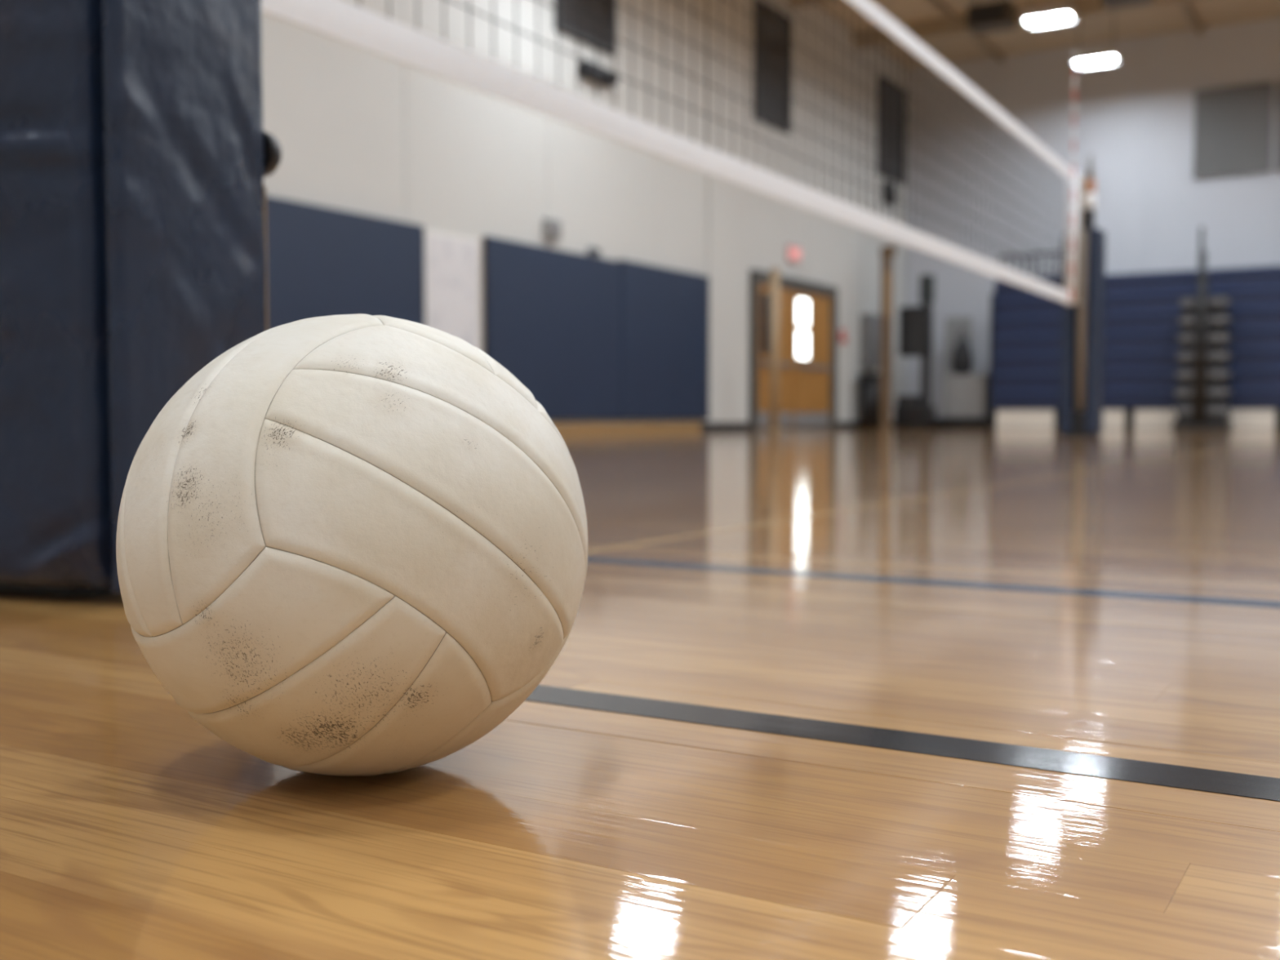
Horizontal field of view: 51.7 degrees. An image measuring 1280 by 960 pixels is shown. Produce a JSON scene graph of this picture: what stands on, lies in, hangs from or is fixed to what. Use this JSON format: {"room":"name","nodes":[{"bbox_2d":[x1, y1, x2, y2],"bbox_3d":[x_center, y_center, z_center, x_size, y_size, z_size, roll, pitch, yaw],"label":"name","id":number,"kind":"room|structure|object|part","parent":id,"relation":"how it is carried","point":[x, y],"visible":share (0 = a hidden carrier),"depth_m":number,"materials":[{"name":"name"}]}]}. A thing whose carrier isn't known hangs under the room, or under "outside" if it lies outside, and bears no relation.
{"room":"indoor gymnasium","nodes":[
{"label":"indoor gymnasium","id":0,"kind":"room"},
{"bbox_2d":[261,0,907,423],"bbox_3d":[-2.942,-3.617,10.602,0.250,6.550,29.900,2,3,31],"label":"wall","id":1,"kind":"structure","parent":0,"point":[357,129],"depth_m":14.17,"materials":[{"name":"paint"}]},
{"bbox_3d":[-2.680,-3.502,10.825,0.019,6.300,2.228,2,3,31],"label":"wall panel","id":2,"kind":"part","parent":1,"relation":"part of","materials":[{"name":"paint"}]},
{"bbox_2d":[266,195,425,328],"bbox_3d":[-2.486,-1.385,11.159,0.075,1.760,1.980,2,3,31],"label":"pad","id":3,"kind":"object","parent":1,"relation":"attached to","point":[322,261],"visible":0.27,"depth_m":11.02,"materials":[{"name":"fabric"}]},
{"bbox_2d":[424,229,479,349],"bbox_3d":[-1.762,-1.725,12.412,0.024,1.160,0.800,2,3,31],"label":"poster","id":4,"kind":"object","parent":1,"relation":"attached to","point":[451,261],"visible":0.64,"depth_m":12.39,"materials":[{"name":"paper"}]},
{"bbox_3d":[-1.537,-3.593,12.749,0.018,6.300,2.228,2,3,31],"label":"wall panel","id":5,"kind":"part","parent":1,"relation":"part of","materials":[{"name":"paint"}]},
{"bbox_2d":[482,235,620,419],"bbox_3d":[-0.873,-1.524,13.870,0.075,1.780,2.455,2,3,31],"label":"pad","id":6,"kind":"object","parent":1,"relation":"attached to","point":[552,317],"visible":0.81,"depth_m":13.80,"materials":[{"name":"fabric"}]},
{"bbox_2d":[542,217,561,240],"bbox_3d":[-0.909,-2.609,13.738,0.095,0.200,0.240,2,3,31],"label":"wall box","id":7,"kind":"object","parent":1,"relation":"attached to","point":[552,228],"visible":1,"depth_m":13.66,"materials":[{"name":"grey metal"}]},
{"bbox_2d":[554,0,616,55],"bbox_3d":[-0.577,-5.513,14.195,0.060,1.600,1.140,2,3,31],"label":"window","id":8,"kind":"structure","parent":1,"relation":"in","point":[587,8],"depth_m":14.26,"materials":[{"name":"glass"}]},
{"bbox_3d":[-0.845,-5.491,13.726,0.040,1.600,0.060,2,3,31],"label":"frame","id":9,"kind":"part","parent":8,"relation":"part of","materials":[{"name":"metal"}]},
{"bbox_3d":[-0.580,-4.959,14.222,0.015,0.346,1.000,2,3,31],"label":"pane","id":10,"kind":"part","parent":8,"relation":"part of","materials":[{"name":"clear glass"}]},
{"bbox_3d":[-0.569,-4.744,14.226,0.040,0.060,1.020,2,3,31],"label":"frame","id":11,"kind":"part","parent":8,"relation":"part of","materials":[{"name":"metal"}]},
{"bbox_3d":[-0.580,-5.329,14.205,0.015,0.346,1.000,2,3,31],"label":"pane","id":12,"kind":"part","parent":8,"relation":"part of","materials":[{"name":"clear glass"}]},
{"bbox_3d":[-0.293,-5.535,14.654,0.040,1.600,0.060,2,3,31],"label":"frame","id":13,"kind":"part","parent":8,"relation":"part of","materials":[{"name":"metal"}]},
{"bbox_2d":[586,246,600,257],"bbox_3d":[-0.502,-2.497,14.444,0.080,0.090,0.180,2,3,31],"label":"wall box","id":14,"kind":"object","parent":1,"relation":"attached to","point":[593,251],"visible":1,"depth_m":14.38,"materials":[{"name":"grey metal"}]},
{"bbox_2d":[578,60,618,88],"bbox_3d":[-0.434,-4.417,14.371,0.179,0.167,0.600,2,3,31],"label":"emergency light","id":15,"kind":"object","parent":1,"relation":"attached to","point":[587,71],"visible":0.71,"depth_m":14.32,"materials":[{"name":"black plastic"}]},
{"bbox_3d":[-0.393,-3.684,14.672,0.019,6.300,2.228,2,3,31],"label":"wall panel","id":16,"kind":"part","parent":1,"relation":"part of","materials":[{"name":"fabric"}]},
{"bbox_2d":[554,422,701,433],"bbox_3d":[-1.889,-0.462,12.163,0.120,0.100,10.200,2,3,31],"label":"trim","id":17,"kind":"structure","parent":1,"relation":"attached to","point":[602,427],"depth_m":14.97,"materials":[{"name":"beige wood"}]},
{"bbox_2d":[616,259,709,419],"bbox_3d":[0.309,-1.633,15.857,0.075,1.810,2.135,2,3,31],"label":"pad","id":18,"kind":"object","parent":1,"relation":"attached to","point":[664,312],"visible":1,"depth_m":15.73,"materials":[{"name":"fabric"}]},
{"bbox_2d":[599,422,748,430],"bbox_3d":[-4.447,-0.263,7.959,0.020,0.100,23.150,2,3,31],"label":"baseboard","id":19,"kind":"structure","parent":1,"relation":"attached to","point":[722,425],"depth_m":17.30,"materials":[{"name":"rubber"}]},
{"bbox_3d":[0.750,-3.775,16.596,0.017,6.300,2.228,2,3,31],"label":"wall panel","id":20,"kind":"part","parent":1,"relation":"part of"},
{"bbox_2d":[706,0,748,422],"bbox_3d":[1.151,-3.829,17.217,0.030,6.150,1.100,2,3,31],"label":"pilaster","id":21,"kind":"object","parent":1,"relation":"attached to","point":[727,201],"depth_m":17.21,"materials":[{"name":"paint"}]},
{"bbox_2d":[753,0,792,133],"bbox_3d":[1.846,-5.706,18.270,0.060,1.600,1.130,2,3,31],"label":"window","id":22,"kind":"structure","parent":1,"relation":"in","point":[762,40],"depth_m":18.23,"materials":[{"name":"glass"}]},
{"bbox_3d":[1.581,-5.684,17.805,0.040,1.600,0.060,2,3,31],"label":"frame","id":23,"kind":"part","parent":22,"relation":"part of","materials":[{"name":"metal"}]},
{"bbox_3d":[1.854,-4.937,18.301,0.040,0.060,1.010,2,3,31],"label":"frame","id":24,"kind":"part","parent":22,"relation":"part of","materials":[{"name":"metal"}]},
{"bbox_3d":[1.844,-5.891,18.263,0.015,0.346,0.990,2,3,31],"label":"pane","id":25,"kind":"part","parent":22,"relation":"part of","materials":[{"name":"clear glass"}]},
{"bbox_3d":[1.844,-5.521,18.280,0.015,0.346,0.990,2,3,31],"label":"pane","id":26,"kind":"part","parent":22,"relation":"part of","materials":[{"name":"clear glass"}]},
{"bbox_3d":[1.844,-5.152,18.297,0.015,0.346,0.990,2,3,31],"label":"pane","id":27,"kind":"part","parent":22,"relation":"part of","materials":[{"name":"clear glass"}]},
{"bbox_3d":[1.844,-6.261,18.245,0.015,0.346,0.990,2,3,31],"label":"pane","id":28,"kind":"part","parent":22,"relation":"part of","materials":[{"name":"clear glass"}]},
{"bbox_3d":[1.854,-6.475,18.229,0.040,0.060,1.010,2,3,31],"label":"frame","id":29,"kind":"part","parent":22,"relation":"part of","materials":[{"name":"metal"}]},
{"bbox_3d":[2.128,-5.728,18.724,0.040,1.600,0.060,2,3,31],"label":"frame","id":30,"kind":"part","parent":22,"relation":"part of","materials":[{"name":"metal"}]},
{"bbox_3d":[1.895,-3.866,18.520,0.019,6.300,2.228,2,3,31],"label":"wall panel","id":31,"kind":"part","parent":1,"relation":"part of","materials":[{"name":"paint"}]},
{"bbox_2d":[748,269,838,429],"bbox_3d":[2.277,-1.822,19.123,0.120,2.160,2.920,2,3,31],"label":"door","id":32,"kind":"structure","parent":1,"relation":"in","point":[809,310],"depth_m":19.09,"materials":[{"name":"wood"}]},
{"bbox_3d":[1.553,-1.765,17.914,0.070,2.160,0.100,2,3,31],"label":"frame","id":33,"kind":"part","parent":32,"relation":"part of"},
{"bbox_3d":[1.756,-2.154,18.194,0.005,0.850,0.380,2,3,31],"label":"pane","id":34,"kind":"part","parent":32,"relation":"part of","materials":[{"name":"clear glass"}]},
{"bbox_3d":[1.896,-1.292,18.495,0.010,0.560,1.030,2,3,31],"label":"panel","id":35,"kind":"part","parent":32,"relation":"part of","materials":[{"name":"orange wood"}]},
{"bbox_3d":[1.895,-0.847,18.517,0.006,0.210,1.130,2,3,31],"label":"kick plate","id":36,"kind":"part","parent":32,"relation":"part of","materials":[{"name":"grey metal"}]},
{"bbox_3d":[2.243,-2.819,19.026,0.070,0.160,2.600,2,3,31],"label":"frame","id":37,"kind":"part","parent":32,"relation":"part of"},
{"bbox_3d":[2.374,-1.973,19.244,0.005,0.390,0.400,2,3,31],"label":"pane","id":38,"kind":"part","parent":32,"relation":"part of","materials":[{"name":"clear glass"}]},
{"bbox_3d":[2.374,-2.442,19.222,0.005,0.370,0.400,2,3,31],"label":"pane","id":39,"kind":"part","parent":32,"relation":"part of","materials":[{"name":"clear glass"}]},
{"bbox_3d":[2.563,-1.345,19.616,0.010,0.560,1.200,2,3,31],"label":"panel","id":40,"kind":"part","parent":32,"relation":"part of","materials":[{"name":"orange wood"}]},
{"bbox_3d":[2.561,-0.900,19.638,0.006,0.210,1.300,2,3,31],"label":"kick plate","id":41,"kind":"part","parent":32,"relation":"part of","materials":[{"name":"grey metal"}]},
{"bbox_3d":[2.963,-1.877,20.285,0.070,2.160,0.220,2,3,31],"label":"frame","id":42,"kind":"part","parent":32,"relation":"part of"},
{"bbox_2d":[786,244,801,263],"bbox_3d":[2.220,-3.259,19.021,0.056,0.240,0.383,2,3,31],"label":"exit sign","id":43,"kind":"object","parent":1,"relation":"attached to","point":[793,252],"visible":1,"depth_m":18.96,"materials":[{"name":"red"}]},
{"bbox_3d":[3.038,-3.957,20.444,0.018,6.300,2.228,2,3,31],"label":"wall panel","id":44,"kind":"part","parent":1,"relation":"part of","materials":[{"name":"paint"}]},
{"bbox_2d":[839,328,846,342],"bbox_3d":[3.189,-2.257,20.702,0.055,0.200,0.180,2,3,31],"label":"fire alarm","id":45,"kind":"object","parent":1,"relation":"attached to","point":[842,332],"visible":1,"depth_m":20.64,"materials":[{"name":"red paint"}]},
{"bbox_2d":[859,313,880,368],"bbox_3d":[3.819,-2.271,21.631,0.190,0.860,0.680,2,3,31],"label":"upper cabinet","id":46,"kind":"object","parent":1,"relation":"attached to","point":[870,324],"visible":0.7,"depth_m":21.38,"materials":[{"name":"grey metal"}]},
{"bbox_3d":[3.880,-2.269,21.595,0.012,0.820,0.640,2,3,31],"label":"door","id":47,"kind":"part","parent":46,"relation":"part of","materials":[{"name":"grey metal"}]},
{"bbox_2d":[837,421,902,427],"bbox_3d":[3.864,-0.924,21.936,0.020,0.100,3.300,2,3,31],"label":"baseboard","id":48,"kind":"structure","parent":1,"relation":"attached to","point":[840,424],"depth_m":21.12,"materials":[{"name":"rubber"}]},
{"bbox_3d":[4.150,-4.045,22.311,0.020,6.300,2.098,2,3,31],"label":"wall panel","id":49,"kind":"part","parent":1,"relation":"part of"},
{"bbox_2d":[882,181,897,206],"bbox_3d":[4.238,-4.822,22.228,0.179,0.360,0.400,2,3,31],"label":"emergency light","id":50,"kind":"object","parent":1,"relation":"attached to","point":[889,185],"visible":0.86,"depth_m":22.13,"materials":[{"name":"black plastic"}]},
{"bbox_2d":[876,75,906,184],"bbox_3d":[4.259,-5.898,22.328,0.060,1.600,1.220,2,3,31],"label":"window","id":51,"kind":"structure","parent":1,"relation":"in","point":[882,80],"depth_m":22.29,"materials":[{"name":"glass"}]},
{"bbox_3d":[3.971,-5.874,21.825,0.040,1.600,0.060,2,3,31],"label":"frame","id":52,"kind":"part","parent":51,"relation":"part of","materials":[{"name":"metal"}]},
{"bbox_3d":[4.267,-5.128,22.359,0.040,0.060,1.100,2,3,31],"label":"frame","id":53,"kind":"part","parent":51,"relation":"part of","materials":[{"name":"metal"}]},
{"bbox_3d":[4.256,-6.083,22.320,0.015,0.346,1.080,2,3,31],"label":"pane","id":54,"kind":"part","parent":51,"relation":"part of","materials":[{"name":"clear glass"}]},
{"bbox_3d":[4.256,-5.713,22.338,0.015,0.346,1.080,2,3,31],"label":"pane","id":55,"kind":"part","parent":51,"relation":"part of","materials":[{"name":"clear glass"}]},
{"bbox_3d":[4.256,-5.344,22.355,0.015,0.346,1.080,2,3,31],"label":"pane","id":56,"kind":"part","parent":51,"relation":"part of","materials":[{"name":"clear glass"}]},
{"bbox_3d":[4.256,-6.452,22.303,0.015,0.346,1.080,2,3,31],"label":"pane","id":57,"kind":"part","parent":51,"relation":"part of","materials":[{"name":"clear glass"}]},
{"bbox_3d":[4.267,-6.667,22.287,0.040,0.060,1.100,2,3,31],"label":"frame","id":58,"kind":"part","parent":51,"relation":"part of","materials":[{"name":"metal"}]},
{"bbox_3d":[4.563,-5.921,22.821,0.040,1.600,0.060,2,3,31],"label":"frame","id":59,"kind":"part","parent":51,"relation":"part of","materials":[{"name":"metal"}]},
{"bbox_2d":[0,426,1279,959],"bbox_3d":[4.860,-0.027,6.133,18.300,0.200,29.900,2,3,31],"label":"floor","id":60,"kind":"structure","parent":0,"point":[894,693],"depth_m":0.63,"materials":[{"name":"brown wood"}]},
{"bbox_2d":[0,0,281,595],"bbox_3d":[-0.547,-0.812,1.249,0.336,1.830,0.252,1,3,22],"label":"post","id":61,"kind":"object","parent":60,"relation":"on","point":[136,154],"visible":0.69,"depth_m":1.14,"materials":[{"name":"blue plastic"}]},
{"bbox_3d":[-0.591,-0.814,1.164,0.280,1.818,0.060,1,3,22],"label":"pad panel","id":62,"kind":"part","parent":61,"relation":"part of","materials":[{"name":"blue plastic"}]},
{"bbox_3d":[-0.406,-0.815,1.178,0.020,1.818,0.200,1,3,22],"label":"pad panel","id":63,"kind":"part","parent":61,"relation":"part of","materials":[{"name":"blue plastic"}]},
{"bbox_3d":[-0.376,-0.323,1.309,0.046,0.046,0.021,1,3,22],"label":"knob","id":64,"kind":"part","parent":61,"relation":"part of","materials":[{"name":"black plastic"}]},
{"bbox_2d":[115,313,587,776],"bbox_3d":[-0.129,0.029,0.610,0.210,0.210,0.210,2,3,31],"label":"volleyball","id":65,"kind":"object","parent":60,"relation":"on","point":[346,544],"visible":1,"depth_m":0.53,"materials":[{"name":"leather"}]},
{"bbox_3d":[-0.201,-0.001,0.603,0.054,0.128,0.116,1,3,24],"label":"panel","id":66,"kind":"part","parent":65,"relation":"part of","materials":[{"name":"leather"}]},
{"bbox_3d":[-0.177,-0.005,0.585,0.056,0.136,0.121,2,3,31],"label":"panel","id":67,"kind":"part","parent":65,"relation":"part of","materials":[{"name":"leather"}]},
{"bbox_3d":[-0.171,0.062,0.551,0.162,0.077,0.054,3,4,44],"label":"panel","id":68,"kind":"part","parent":65,"relation":"part of","materials":[{"name":"leather"}]},
{"bbox_3d":[-0.143,-0.009,0.562,0.056,0.130,0.116,2,3,31],"label":"panel","id":69,"kind":"part","parent":65,"relation":"part of","materials":[{"name":"leather"}]},
{"bbox_3d":[-0.156,0.084,0.565,0.167,0.084,0.056,3,4,43],"label":"panel","id":70,"kind":"part","parent":65,"relation":"part of","materials":[{"name":"leather"}]},
{"bbox_3d":[-0.130,0.096,0.591,0.160,0.078,0.071,2,3,31],"label":"panel","id":71,"kind":"part","parent":65,"relation":"part of","materials":[{"name":"leather"}]},
{"bbox_3d":[-0.083,0.035,0.543,0.143,0.121,0.047,-2,3,-33],"label":"panel","id":72,"kind":"part","parent":65,"relation":"part of","materials":[{"name":"leather"}]},
{"bbox_3d":[-0.081,0.064,0.635,0.056,0.136,0.121,2,3,31],"label":"panel","id":73,"kind":"part","parent":65,"relation":"part of","materials":[{"name":"leather"}]},
{"bbox_3d":[-0.080,0.014,0.566,0.082,0.121,0.140,2,3,31],"label":"panel","id":74,"kind":"part","parent":65,"relation":"part of","materials":[{"name":"leather"}]},
{"bbox_3d":[-0.128,-0.037,0.631,0.162,0.079,0.055,3,4,43],"label":"panel","id":75,"kind":"part","parent":65,"relation":"part of","materials":[{"name":"leather"}]},
{"bbox_3d":[-0.075,-0.007,0.579,0.077,0.122,0.135,2,3,31],"label":"panel","id":76,"kind":"part","parent":65,"relation":"part of","materials":[{"name":"leather"}]},
{"bbox_3d":[-0.057,0.059,0.617,0.054,0.128,0.116,1,3,24],"label":"panel","id":77,"kind":"part","parent":65,"relation":"part of","materials":[{"name":"leather"}]},
{"bbox_3d":[-0.102,-0.026,0.655,0.167,0.084,0.056,3,4,43],"label":"panel","id":78,"kind":"part","parent":65,"relation":"part of","materials":[{"name":"leather"}]},
{"bbox_3d":[-0.087,-0.004,0.669,0.162,0.077,0.054,3,4,44],"label":"panel","id":79,"kind":"part","parent":65,"relation":"part of","materials":[{"name":"leather"}]},
{"bbox_2d":[763,268,784,431],"bbox_3d":[1.677,-1.622,16.473,0.260,2.010,0.260,2,3,31],"label":"post","id":80,"kind":"object","parent":60,"relation":"on","point":[774,362],"visible":1,"depth_m":16.43,"materials":[{"name":"paint"}]},
{"bbox_3d":[1.677,-0.628,16.520,0.260,0.020,0.260,2,3,31],"label":"plate","id":81,"kind":"part","parent":80,"relation":"part of","materials":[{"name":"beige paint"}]},
{"bbox_2d":[857,373,880,427],"bbox_3d":[3.723,-1.267,21.154,0.450,0.860,0.450,2,3,31],"label":"trash can","id":82,"kind":"object","parent":60,"relation":"on","point":[869,384],"visible":0.71,"depth_m":20.99,"materials":[{"name":"black plastic"}]},
{"bbox_2d":[879,245,896,427],"bbox_3d":[3.903,-2.247,20.803,0.220,2.850,0.320,2,3,31],"label":"wooden upright","id":83,"kind":"object","parent":60,"relation":"on","point":[887,252],"visible":0.91,"depth_m":20.77,"materials":[{"name":"brown wood"}]},
{"bbox_2d":[894,274,935,427],"bbox_3d":[4.403,-2.046,21.097,0.550,2.420,0.400,2,3,31],"label":"equipment cart","id":84,"kind":"object","parent":60,"relation":"on","point":[916,322],"visible":0.98,"depth_m":20.97,"materials":[{"name":"black plastic"}]},
{"bbox_2d":[896,395,920,406],"bbox_3d":[4.334,-1.268,21.174,0.330,0.180,0.360,2,3,31],"label":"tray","id":85,"kind":"object","parent":84,"relation":"on","point":[901,400],"depth_m":21.02,"materials":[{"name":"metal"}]},
{"bbox_2d":[932,373,992,427],"bbox_3d":[5.323,-1.287,21.576,0.920,0.860,0.600,2,3,31],"label":"storage cabinet","id":86,"kind":"object","parent":60,"relation":"on","point":[966,397],"visible":0.8,"depth_m":21.30,"materials":[{"name":"grey plastic"}]},
{"bbox_3d":[5.081,-1.359,21.404,0.335,0.660,0.015,2,3,31],"label":"door","id":87,"kind":"part","parent":86,"relation":"part of","materials":[{"name":"grey metal"}]},
{"bbox_2d":[951,328,973,374],"bbox_3d":[5.261,-2.090,21.551,0.350,0.745,0.280,2,3,31],"label":"duffel bag","id":88,"kind":"object","parent":86,"relation":"on","point":[962,363],"visible":0.94,"depth_m":21.45,"materials":[{"name":"fabric"}]},
{"bbox_3d":[5.261,-2.377,21.538,0.142,0.171,0.024,2,3,31],"label":"bag handle","id":89,"kind":"part","parent":88,"relation":"part of","materials":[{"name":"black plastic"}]},
{"bbox_3d":[5.378,-1.351,21.229,0.335,0.660,0.015,2,3,31],"label":"door","id":90,"kind":"part","parent":86,"relation":"part of","materials":[{"name":"grey metal"}]},
{"bbox_2d":[1059,154,1105,436],"bbox_3d":[3.797,-1.573,11.315,0.320,2.400,0.320,2,3,31],"label":"net post","id":91,"kind":"object","parent":60,"relation":"on","point":[1082,326],"visible":0.91,"depth_m":11.26,"materials":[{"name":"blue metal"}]},
{"bbox_2d":[261,0,1084,305],"bbox_3d":[1.315,-1.839,6.920,0.096,1.147,9.964,2,3,29],"label":"net","id":92,"kind":"object","parent":91,"relation":"attached to","point":[344,20],"visible":0.99,"depth_m":5.64,"materials":[{"name":"fabric"}]},
{"bbox_2d":[1070,52,1075,300],"bbox_3d":[3.527,-2.467,10.746,0.016,2.000,0.016,2,3,31],"label":"antenna","id":93,"kind":"object","parent":92,"relation":"attached to","point":[1074,71],"visible":1,"depth_m":10.74,"materials":[{"name":"red paint"}]},
{"bbox_3d":[3.707,-1.246,11.389,0.095,1.700,0.250,2,3,31],"label":"pad panel","id":94,"kind":"part","parent":91,"relation":"part of","materials":[{"name":"fabric"}]},
{"bbox_3d":[3.797,-0.384,11.371,0.320,0.020,0.320,2,3,31],"label":"plate","id":95,"kind":"part","parent":91,"relation":"part of","materials":[{"name":"black plastic"}]},
{"bbox_3d":[3.845,-1.267,11.411,0.310,1.740,0.090,2,3,31],"label":"pad panel","id":96,"kind":"part","parent":91,"relation":"part of","materials":[{"name":"fabric"}]},
{"bbox_3d":[3.890,-1.261,11.280,0.100,1.740,0.250,2,3,31],"label":"pad panel","id":97,"kind":"part","parent":91,"relation":"part of","materials":[{"name":"fabric"}]},
{"bbox_2d":[988,269,1208,428],"bbox_3d":[7.241,-1.962,20.572,3.112,2.303,1.710,2,3,31],"label":"bleachers","id":98,"kind":"object","parent":60,"relation":"on","point":[1143,311],"visible":0.52,"depth_m":19.77,"materials":[{"name":"metal"}]},
{"bbox_3d":[5.912,-1.908,21.365,0.018,2.080,1.710,2,3,31],"label":"panel","id":99,"kind":"part","parent":98,"relation":"part of","materials":[{"name":"metal"}]},
{"bbox_2d":[998,251,1061,279],"bbox_3d":[6.116,-3.323,20.542,1.060,0.405,0.040,2,3,31],"label":"rail","id":100,"kind":"object","parent":98,"relation":"on","point":[1056,252],"visible":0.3,"depth_m":20.53,"materials":[{"name":"metal"}]},
{"bbox_3d":[6.116,-3.143,20.550,1.060,0.045,0.040,2,3,31],"label":"rail","id":101,"kind":"part","parent":100,"relation":"part of","materials":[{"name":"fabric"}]},
{"bbox_3d":[6.116,-3.503,20.534,1.060,0.045,0.040,2,3,31],"label":"rail","id":102,"kind":"part","parent":100,"relation":"part of","materials":[{"name":"metal"}]},
{"bbox_2d":[1172,226,1232,429],"bbox_3d":[7.997,-2.133,18.711,0.720,2.820,0.620,2,3,31],"label":"rack","id":103,"kind":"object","parent":60,"relation":"on","point":[1197,416],"depth_m":18.54,"materials":[{"name":"black plastic"}]},
{"bbox_3d":[7.826,-2.183,18.508,0.100,2.701,0.100,2,3,31],"label":"handrail","id":104,"kind":"part","parent":103,"relation":"part of","materials":[{"name":"black plastic"}]},
{"bbox_3d":[7.894,-2.022,18.475,0.100,2.381,0.100,2,3,31],"label":"handrail","id":105,"kind":"part","parent":103,"relation":"part of","materials":[{"name":"black plastic"}]},
{"bbox_2d":[1206,265,1279,429],"bbox_3d":[11.149,-1.853,18.259,5.937,2.303,1.700,2,3,31],"label":"bleachers","id":106,"kind":"object","parent":60,"relation":"on","point":[1254,292],"visible":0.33,"depth_m":18.79,"materials":[{"name":"metal"}]},
{"bbox_2d":[944,316,972,374],"bbox_3d":[5.354,-1.814,22.231,0.440,1.850,0.320,2,3,31],"label":"panel","id":107,"kind":"object","parent":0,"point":[953,326],"visible":0.38,"depth_m":22.21,"materials":[{"name":"paint"}]},
{"bbox_2d":[787,0,1279,69],"bbox_3d":[4.860,-6.364,5.833,18.300,0.510,29.900,2,3,31],"label":"ceiling","id":108,"kind":"structure","parent":0,"point":[940,25],"depth_m":20.23,"materials":[{"name":"wood"}]},
{"bbox_2d":[966,0,1016,35],"bbox_3d":[5.013,-6.708,18.817,0.600,0.550,0.455,2,3,31],"label":"heater","id":109,"kind":"object","parent":108,"relation":"hanging from","point":[997,16],"visible":1,"depth_m":18.67,"materials":[{"name":"metal"}]},
{"bbox_2d":[969,1,1004,25],"bbox_3d":[4.901,-6.584,18.633,0.500,0.240,0.015,2,3,31],"label":"grille","id":110,"kind":"object","parent":109,"relation":"attached to","point":[993,13],"depth_m":18.63,"materials":[{"name":"metal"}]},
{"bbox_2d":[1022,0,1076,28],"bbox_3d":[5.483,-6.538,17.657,0.620,0.780,0.440,2,3,31],"label":"ceiling lamp","id":111,"kind":"object","parent":108,"relation":"hanging from","point":[1062,13],"visible":1,"depth_m":17.58,"materials":[{"name":"white"}]},
{"bbox_2d":[1026,13,1071,24],"bbox_3d":[5.483,-6.181,17.674,0.584,0.016,0.404,2,3,31],"label":"diffuser","id":112,"kind":"object","parent":111,"relation":"attached to","point":[1031,18],"depth_m":17.65,"materials":[{"name":"white"}]},
{"bbox_2d":[1071,12,1120,68],"bbox_3d":[6.822,-6.636,19.733,0.620,0.780,0.440,2,3,31],"label":"ceiling lamp","id":113,"kind":"object","parent":108,"relation":"hanging from","point":[1106,56],"visible":0.91,"depth_m":19.66,"materials":[{"name":"white"}]},
{"bbox_2d":[1075,56,1115,65],"bbox_3d":[6.822,-6.280,19.750,0.584,0.016,0.404,2,3,31],"label":"diffuser","id":114,"kind":"object","parent":113,"relation":"attached to","point":[1080,60],"depth_m":19.75,"materials":[{"name":"white"}]},
{"bbox_2d":[1100,0,1153,8],"bbox_3d":[6.493,-6.650,17.590,0.600,0.550,0.455,2,3,31],"label":"heater","id":115,"kind":"object","parent":108,"relation":"hanging from","point":[1108,4],"visible":1,"depth_m":17.64,"materials":[{"name":"metal"}]},
{"bbox_2d":[905,17,1279,422],"bbox_3d":[12.456,-4.002,18.747,18.300,6.550,0.252,2,3,31],"label":"wall","id":116,"kind":"structure","parent":0,"point":[1135,116],"depth_m":21.48,"materials":[{"name":"paint"}]},
{"bbox_3d":[5.433,-4.067,22.786,1.684,6.300,0.022,2,3,31],"label":"wall panel","id":117,"kind":"part","parent":116,"relation":"part of","materials":[{"name":"paint"}]},
{"bbox_3d":[6.671,-4.033,22.052,1.164,6.300,0.021,2,3,31],"label":"wall panel","id":118,"kind":"part","parent":116,"relation":"part of","materials":[{"name":"paint"}]},
{"bbox_2d":[906,421,1277,428],"bbox_3d":[12.387,-0.775,18.785,17.900,0.100,0.020,2,3,31],"label":"baseboard","id":119,"kind":"structure","parent":116,"relation":"attached to","point":[1276,423],"depth_m":22.02,"materials":[{"name":"rubber"}]},
{"bbox_3d":[7.652,-4.005,21.471,1.084,6.300,0.020,2,3,31],"label":"wall panel","id":120,"kind":"part","parent":116,"relation":"part of","materials":[{"name":"paint"}]},
{"bbox_3d":[8.950,-3.969,20.701,1.904,6.300,0.021,2,3,31],"label":"wall panel","id":121,"kind":"part","parent":116,"relation":"part of","materials":[{"name":"paint"}]},
{"bbox_2d":[1193,81,1272,178],"bbox_3d":[9.176,-5.409,20.446,1.100,1.360,0.070,2,3,31],"label":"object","id":122,"kind":"object","parent":116,"relation":"in","point":[1233,124],"visible":1,"depth_m":20.43,"materials":[{"name":"grey"}]},
{"bbox_3d":[8.717,-5.420,20.701,0.050,1.360,0.040,2,3,31],"label":"frame","id":123,"kind":"part","parent":122,"relation":"part of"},
{"bbox_3d":[9.169,-4.754,20.464,1.000,0.050,0.040,2,3,31],"label":"frame rail","id":124,"kind":"part","parent":122,"relation":"part of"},
{"bbox_3d":[9.169,-6.062,20.402,1.000,0.050,0.040,2,3,31],"label":"frame rail","id":125,"kind":"part","parent":122,"relation":"part of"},
{"bbox_3d":[9.620,-5.395,20.165,0.050,1.360,0.040,2,3,31],"label":"frame","id":126,"kind":"part","parent":122,"relation":"part of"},
{"bbox_3d":[10.764,-3.918,19.624,2.284,6.300,0.022,2,3,31],"label":"wall panel","id":127,"kind":"part","parent":116,"relation":"part of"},
{"bbox_2d":[1275,80,1279,171],"bbox_3d":[10.191,-5.380,19.844,1.100,1.360,0.070,2,3,31],"label":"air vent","id":128,"kind":"object","parent":116,"relation":"in","point":[1277,165],"visible":1,"depth_m":20.09,"materials":[{"name":"metal"}]}
]}

